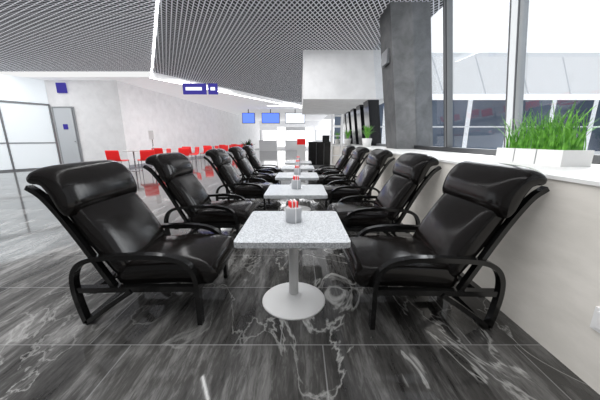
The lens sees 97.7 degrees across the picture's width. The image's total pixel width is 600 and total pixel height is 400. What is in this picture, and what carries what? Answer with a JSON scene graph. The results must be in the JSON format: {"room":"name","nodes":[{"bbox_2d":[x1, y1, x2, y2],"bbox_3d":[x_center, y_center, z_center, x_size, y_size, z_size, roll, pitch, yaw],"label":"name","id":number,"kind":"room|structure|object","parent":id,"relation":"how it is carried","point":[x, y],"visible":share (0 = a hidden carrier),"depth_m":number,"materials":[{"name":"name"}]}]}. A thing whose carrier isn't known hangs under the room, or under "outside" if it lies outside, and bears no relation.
{"room":"airport lounge","nodes":[
{"label":"airport lounge","id":0,"kind":"room"},
{"bbox_2d":[0,74,47,103],"bbox_3d":[-11.575,-3.738,8.143,3.266,0.880,4.362,0,13,0],"label":"glass","id":1,"kind":"object","parent":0,"point":[12,88],"depth_m":9.75,"materials":[{"name":"glass"}]},
{"bbox_2d":[44,80,259,167],"bbox_3d":[-6.812,-5.377,20.395,7.332,3.600,24.988,6,14,23],"label":"wall","id":2,"kind":"structure","parent":0,"point":[110,114],"depth_m":11.34,"materials":[{"name":"white paint"}]},
{"bbox_2d":[55,83,67,92],"bbox_3d":[-9.320,-4.381,10.237,0.360,0.370,0.060,0,13,0],"label":"wall sign","id":3,"kind":"object","parent":2,"relation":"attached to","point":[61,87],"visible":1,"depth_m":10.21,"materials":[{"name":"blue plastic"}]},
{"bbox_2d":[51,107,83,163],"bbox_3d":[-9.425,-2.518,10.636,0.850,2.420,0.120,0,13,0],"label":"service door","id":4,"kind":"structure","parent":2,"relation":"in","point":[65,122],"depth_m":10.60,"materials":[{"name":"white"}]},
{"bbox_2d":[130,148,258,167],"bbox_3d":[-6.693,-3.653,20.709,7.222,0.100,25.023,6,14,23],"label":"baseboard","id":5,"kind":"structure","parent":2,"relation":"attached to","point":[143,164],"depth_m":15.78,"materials":[{"name":"silver metal"}]},
{"bbox_2d":[0,71,326,120],"bbox_3d":[-6.200,-7.296,21.151,17.600,0.200,23.500,0,13,0],"label":"ceiling","id":6,"kind":"structure","parent":0,"point":[231,103],"depth_m":14.41,"materials":[{"name":"white paint"}]},
{"bbox_2d":[0,72,149,76],"bbox_3d":[-10.280,-4.653,9.695,9.440,0.175,0.011,0,13,0],"label":"cove","id":7,"kind":"object","parent":6,"relation":"attached to","point":[18,74],"visible":1,"depth_m":9.69,"materials":[{"name":"white paint"}]},
{"bbox_2d":[182,82,217,94],"bbox_3d":[-4.020,-4.506,10.557,1.400,0.470,0.060,0,13,0],"label":"sign","id":8,"kind":"object","parent":6,"relation":"hanging from","point":[190,88],"visible":1,"depth_m":10.54,"materials":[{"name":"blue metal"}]},
{"bbox_2d":[242,109,304,122],"bbox_3d":[-2.025,-6.417,20.102,4.830,1.040,0.100,0,13,0],"label":"tv monitor","id":9,"kind":"object","parent":6,"relation":"hanging from","point":[248,117],"visible":0.97,"depth_m":20.09,"materials":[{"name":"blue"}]},
{"bbox_2d":[0,0,442,104],"bbox_3d":[-6.150,-5.923,14.540,17.700,0.100,37.000,0,13,0],"label":"ceiling","id":10,"kind":"structure","parent":0,"point":[256,47],"depth_m":6.40,"materials":[{"name":"grey metal"}]},
{"bbox_2d":[150,0,300,107],"bbox_3d":[-1.515,-4.793,10.339,8.190,0.212,26.131,0,13,0],"label":"led","id":11,"kind":"object","parent":10,"relation":"attached to","point":[157,1],"depth_m":7.05,"materials":[{"name":"white plastic"}]},
{"bbox_2d":[302,48,383,114],"bbox_3d":[1.395,-4.154,9.879,2.610,1.350,4.880,0,13,0],"label":"ceiling bulkhead","id":12,"kind":"object","parent":10,"relation":"attached to","point":[335,82],"visible":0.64,"depth_m":7.54,"materials":[{"name":"white paint"}]},
{"bbox_2d":[263,128,311,145],"bbox_3d":[-1.550,-7.884,32.807,6.100,2.300,0.080,0,13,0],"label":"panel","id":13,"kind":"object","parent":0,"point":[280,134],"depth_m":32.73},
{"bbox_2d":[260,119,334,148],"bbox_3d":[-4.500,-8.261,32.885,21.000,3.600,0.200,0,13,0],"label":"wall","id":14,"kind":"structure","parent":0,"point":[325,122],"depth_m":32.55,"materials":[{"name":"white paint"}]},
{"bbox_2d":[0,149,599,399],"bbox_3d":[-6.782,-2.318,15.373,16.435,0.100,37.000,0,13,0],"label":"floor","id":15,"kind":"structure","parent":0,"point":[148,345],"depth_m":1.55,"materials":[{"name":"stone"}]},
{"bbox_2d":[0,100,61,171],"bbox_3d":[-11.575,-2.082,8.525,0.070,2.520,5.490,10,16,36],"label":"glass wall","id":16,"kind":"structure","parent":15,"relation":"on","point":[28,140],"depth_m":10.00,"materials":[{"name":"white glass"}]},
{"bbox_2d":[105,150,130,171],"bbox_3d":[-6.200,-1.298,8.956,0.460,0.800,0.543,0,13,0],"label":"chair","id":17,"kind":"object","parent":15,"relation":"on","point":[113,155],"visible":0.8,"depth_m":8.65,"materials":[{"name":"red plastic"}]},
{"bbox_2d":[24,160,234,324],"bbox_3d":[-1.038,0.236,1.857,1.050,1.006,0.660,0,13,0],"label":"lounge chair","id":18,"kind":"object","parent":15,"relation":"on","point":[104,207],"visible":1,"depth_m":1.63,"materials":[{"name":"black leather"}]},
{"bbox_2d":[123,150,141,170],"bbox_3d":[-6.200,-1.472,9.820,0.680,0.750,0.680,0,13,0],"label":"cafe table","id":19,"kind":"object","parent":15,"relation":"on","point":[133,151],"visible":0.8,"depth_m":9.78,"materials":[{"name":"white"}]},
{"bbox_2d":[138,150,155,172],"bbox_3d":[-5.428,-1.368,9.257,0.543,0.800,0.460,13,18,44],"label":"chair","id":20,"kind":"object","parent":15,"relation":"on","point":[144,154],"visible":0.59,"depth_m":9.01,"materials":[{"name":"red plastic"}]},
{"bbox_2d":[148,131,154,167],"bbox_3d":[-6.000,-2.067,10.730,0.320,1.500,0.320,0,13,0],"label":"stand","id":21,"kind":"object","parent":15,"relation":"on","point":[151,133],"visible":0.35,"depth_m":10.58,"materials":[{"name":"silver metal"}]},
{"bbox_2d":[152,148,162,153],"bbox_3d":[-5.984,-1.839,11.295,0.460,0.800,0.543,0,13,0],"label":"chair","id":22,"kind":"object","parent":15,"relation":"on","point":[157,150],"visible":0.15,"depth_m":10.97,"materials":[{"name":"red plastic"}]},
{"bbox_2d":[178,148,188,158],"bbox_3d":[-5.212,-1.908,11.596,0.543,0.800,0.460,13,18,44],"label":"chair","id":23,"kind":"object","parent":15,"relation":"on","point":[185,151],"visible":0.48,"depth_m":11.38,"materials":[{"name":"red plastic"}]},
{"bbox_2d":[182,147,195,161],"bbox_3d":[-5.768,-2.378,13.633,0.460,0.800,0.543,0,13,0],"label":"chair","id":24,"kind":"object","parent":15,"relation":"on","point":[190,151],"visible":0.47,"depth_m":13.35,"materials":[{"name":"red plastic"}]},
{"bbox_2d":[189,147,198,163],"bbox_3d":[-5.212,-2.166,12.711,0.460,0.800,0.543,13,18,44],"label":"chair","id":25,"kind":"object","parent":15,"relation":"on","point":[196,148],"visible":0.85,"depth_m":12.74,"materials":[{"name":"red plastic"}]},
{"bbox_2d":[143,152,256,248],"bbox_3d":[-1.069,-0.034,3.026,1.050,1.006,0.660,0,13,0],"label":"lounge chair","id":26,"kind":"object","parent":15,"relation":"on","point":[175,169],"visible":0.91,"depth_m":2.80,"materials":[{"name":"black leather"}]},
{"bbox_2d":[200,146,211,161],"bbox_3d":[-4.996,-2.448,13.934,0.543,0.800,0.460,13,18,44],"label":"chair","id":27,"kind":"object","parent":15,"relation":"on","point":[206,148],"visible":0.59,"depth_m":13.69,"materials":[{"name":"red plastic"}]},
{"bbox_2d":[221,145,227,150],"bbox_3d":[-4.780,-2.988,16.273,0.543,0.800,0.460,13,18,44],"label":"chair","id":28,"kind":"object","parent":15,"relation":"on","point":[225,147],"visible":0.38,"depth_m":16.04,"materials":[{"name":"red plastic"}]},
{"bbox_2d":[203,148,273,210],"bbox_3d":[-0.969,-0.354,4.410,1.050,1.006,0.660,0,13,0],"label":"lounge chair","id":29,"kind":"object","parent":15,"relation":"on","point":[228,175],"visible":0.86,"depth_m":4.17,"materials":[{"name":"black leather"}]},
{"bbox_2d":[239,140,254,152],"bbox_3d":[-3.526,-3.534,17.607,1.282,1.265,1.713,9,16,35],"label":"plant","id":30,"kind":"object","parent":15,"relation":"on","point":[246,143],"visible":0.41,"depth_m":17.53,"materials":[{"name":"green plant"}]},
{"bbox_2d":[228,146,278,184],"bbox_3d":[-0.959,-0.642,5.657,1.050,1.006,0.660,0,13,0],"label":"lounge chair","id":31,"kind":"object","parent":15,"relation":"on","point":[242,163],"visible":0.81,"depth_m":5.41,"materials":[{"name":"black leather"}]},
{"bbox_2d":[242,145,283,184],"bbox_3d":[-0.959,-0.930,6.904,1.050,1.006,0.660,0,13,0],"label":"lounge chair","id":32,"kind":"object","parent":15,"relation":"on","point":[253,159],"visible":0.63,"depth_m":6.65,"materials":[{"name":"black leather"}]},
{"bbox_2d":[234,199,350,320],"bbox_3d":[-0.045,0.374,1.847,0.670,0.740,0.670,0,13,0],"label":"table","id":33,"kind":"object","parent":15,"relation":"on","point":[293,228],"visible":1,"depth_m":1.78,"materials":[{"name":"stone"}]},
{"bbox_2d":[259,126,330,150],"bbox_3d":[-0.500,-6.510,27.747,7.460,2.500,3.060,0,13,0],"label":"kiosk","id":34,"kind":"object","parent":15,"relation":"on","point":[264,145],"visible":0.85,"depth_m":27.17,"materials":[{"name":"white plastic"},{"name":"steel"}]},
{"bbox_2d":[264,175,327,204],"bbox_3d":[-0.045,0.086,3.095,0.670,0.740,0.670,0,13,0],"label":"table","id":35,"kind":"object","parent":15,"relation":"on","point":[296,191],"visible":0.49,"depth_m":2.92,"materials":[{"name":"stone"}]},
{"bbox_2d":[275,165,318,210],"bbox_3d":[-0.045,-0.202,4.342,0.670,0.740,0.670,0,13,0],"label":"table","id":36,"kind":"object","parent":15,"relation":"on","point":[297,171],"visible":0.5,"depth_m":4.28,"materials":[{"name":"stone"}]},
{"bbox_2d":[281,159,313,170],"bbox_3d":[-0.045,-0.490,5.589,0.670,0.740,0.670,0,13,0],"label":"table","id":37,"kind":"object","parent":15,"relation":"on","point":[284,167],"visible":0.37,"depth_m":5.43,"materials":[{"name":"stone"}]},
{"bbox_2d":[285,156,311,184],"bbox_3d":[-0.045,-0.778,6.836,0.670,0.740,0.670,0,13,0],"label":"table","id":38,"kind":"object","parent":15,"relation":"on","point":[298,157],"visible":0.48,"depth_m":6.61,"materials":[{"name":"stone"}]},
{"bbox_2d":[297,139,304,160],"bbox_3d":[0.050,-1.918,10.795,0.340,1.180,0.200,0,13,0],"label":"banner stand","id":39,"kind":"object","parent":15,"relation":"on","point":[300,142],"visible":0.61,"depth_m":10.71,"materials":[{"name":"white plastic"}]},
{"bbox_2d":[308,135,331,166],"bbox_3d":[0.845,-2.099,11.267,1.030,1.320,0.760,0,13,0],"label":"cabinet","id":40,"kind":"object","parent":15,"relation":"on","point":[318,152],"depth_m":10.96,"materials":[{"name":"black"}]},
{"bbox_2d":[312,145,354,184],"bbox_3d":[0.854,-0.885,6.709,1.050,1.006,0.660,0,13,0],"label":"lounge chair","id":41,"kind":"object","parent":15,"relation":"on","point":[347,150],"visible":0.71,"depth_m":6.46,"materials":[{"name":"black leather"}]},
{"bbox_2d":[330,114,343,170],"bbox_3d":[1.150,-1.706,8.278,0.330,1.900,0.330,0,13,0],"label":"display rack","id":42,"kind":"object","parent":15,"relation":"on","point":[333,115],"visible":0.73,"depth_m":8.19,"materials":[{"name":"white metal"}]},
{"bbox_2d":[316,147,368,184],"bbox_3d":[0.854,-0.592,5.442,1.050,1.006,0.660,0,13,0],"label":"lounge chair","id":43,"kind":"object","parent":15,"relation":"on","point":[351,169],"visible":0.85,"depth_m":5.21,"materials":[{"name":"black leather"}]},
{"bbox_2d":[323,149,394,207],"bbox_3d":[0.854,-0.297,4.166,1.050,1.006,0.660,0,13,0],"label":"lounge chair","id":44,"kind":"object","parent":15,"relation":"on","point":[370,174],"visible":0.82,"depth_m":3.93,"materials":[{"name":"black leather"}]},
{"bbox_2d":[327,153,441,252],"bbox_3d":[0.854,-0.009,2.919,1.050,1.006,0.660,0,13,0],"label":"lounge chair","id":45,"kind":"object","parent":15,"relation":"on","point":[401,190],"visible":0.82,"depth_m":2.69,"materials":[{"name":"black leather"}]},
{"bbox_2d":[342,160,549,329],"bbox_3d":[0.854,0.245,1.818,1.050,1.006,0.660,0,13,0],"label":"lounge chair","id":46,"kind":"object","parent":15,"relation":"on","point":[467,219],"visible":0.99,"depth_m":1.59,"materials":[{"name":"black leather"}]},
{"bbox_2d":[379,2,432,148],"bbox_3d":[2.251,-1.941,5.515,1.208,3.600,0.660,0,13,0],"label":"column","id":47,"kind":"structure","parent":0,"point":[405,27],"depth_m":5.10,"materials":[{"name":"concrete"}]},
{"bbox_2d":[381,48,389,67],"bbox_3d":[1.727,-2.864,5.291,0.060,0.260,0.360,0,13,0],"label":"speaker","id":48,"kind":"object","parent":47,"relation":"attached to","point":[385,59],"visible":1,"depth_m":5.20},
{"bbox_2d":[332,146,599,394],"bbox_3d":[2.018,-0.462,5.025,1.265,0.940,16.000,0,13,0],"label":"wall","id":49,"kind":"structure","parent":0,"point":[549,259],"depth_m":1.43,"materials":[{"name":"painted plaster"}]},
{"bbox_2d":[333,144,599,186],"bbox_3d":[2.011,-0.930,4.917,1.277,0.020,16.000,0,13,0],"label":"sill","id":50,"kind":"structure","parent":49,"relation":"on","point":[582,175],"depth_m":1.97,"materials":[{"name":"white stone"}]},
{"bbox_2d":[334,130,350,144],"label":"pots","id":51,"kind":"object","parent":50,"relation":"on","point":[347,141],"depth_m":9.32,"materials":[{"name":"white"}]},
{"bbox_2d":[361,125,373,146],"label":"pots","id":52,"kind":"object","parent":50,"relation":"on","point":[366,141],"depth_m":6.65,"materials":[{"name":"white ceramic"}]},
{"bbox_2d":[492,100,599,166],"bbox_3d":[1.966,-0.539,2.124,0.482,0.474,0.859,0,13,0],"label":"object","id":53,"kind":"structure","parent":50,"relation":"on","point":[563,150],"depth_m":1.99,"materials":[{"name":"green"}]},
{"bbox_2d":[343,0,599,163],"bbox_3d":[2.238,-2.226,4.618,0.523,2.640,16.000,0,13,0],"label":"window","id":54,"kind":"structure","parent":49,"relation":"in","point":[366,114],"depth_m":3.77,"materials":[{"name":"grey painted metal"}]},
{"bbox_2d":[590,306,599,332],"bbox_3d":[1.377,0.557,1.186,0.016,0.110,0.090,0,13,0],"label":"outlet","id":55,"kind":"object","parent":49,"relation":"attached to","point":[595,322],"visible":1,"depth_m":1.21,"materials":[{"name":"white plastic"}]},
{"label":"outside","id":56,"kind":"structure","parent":0,"visible":0},
{"bbox_2d":[334,0,599,154],"bbox_3d":[36.400,-16.994,18.706,67.200,33.000,0.100,0,13,0],"label":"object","id":57,"kind":"structure","parent":56,"point":[562,65],"depth_m":20.25,"materials":[{"name":"clear glass"}]}
]}

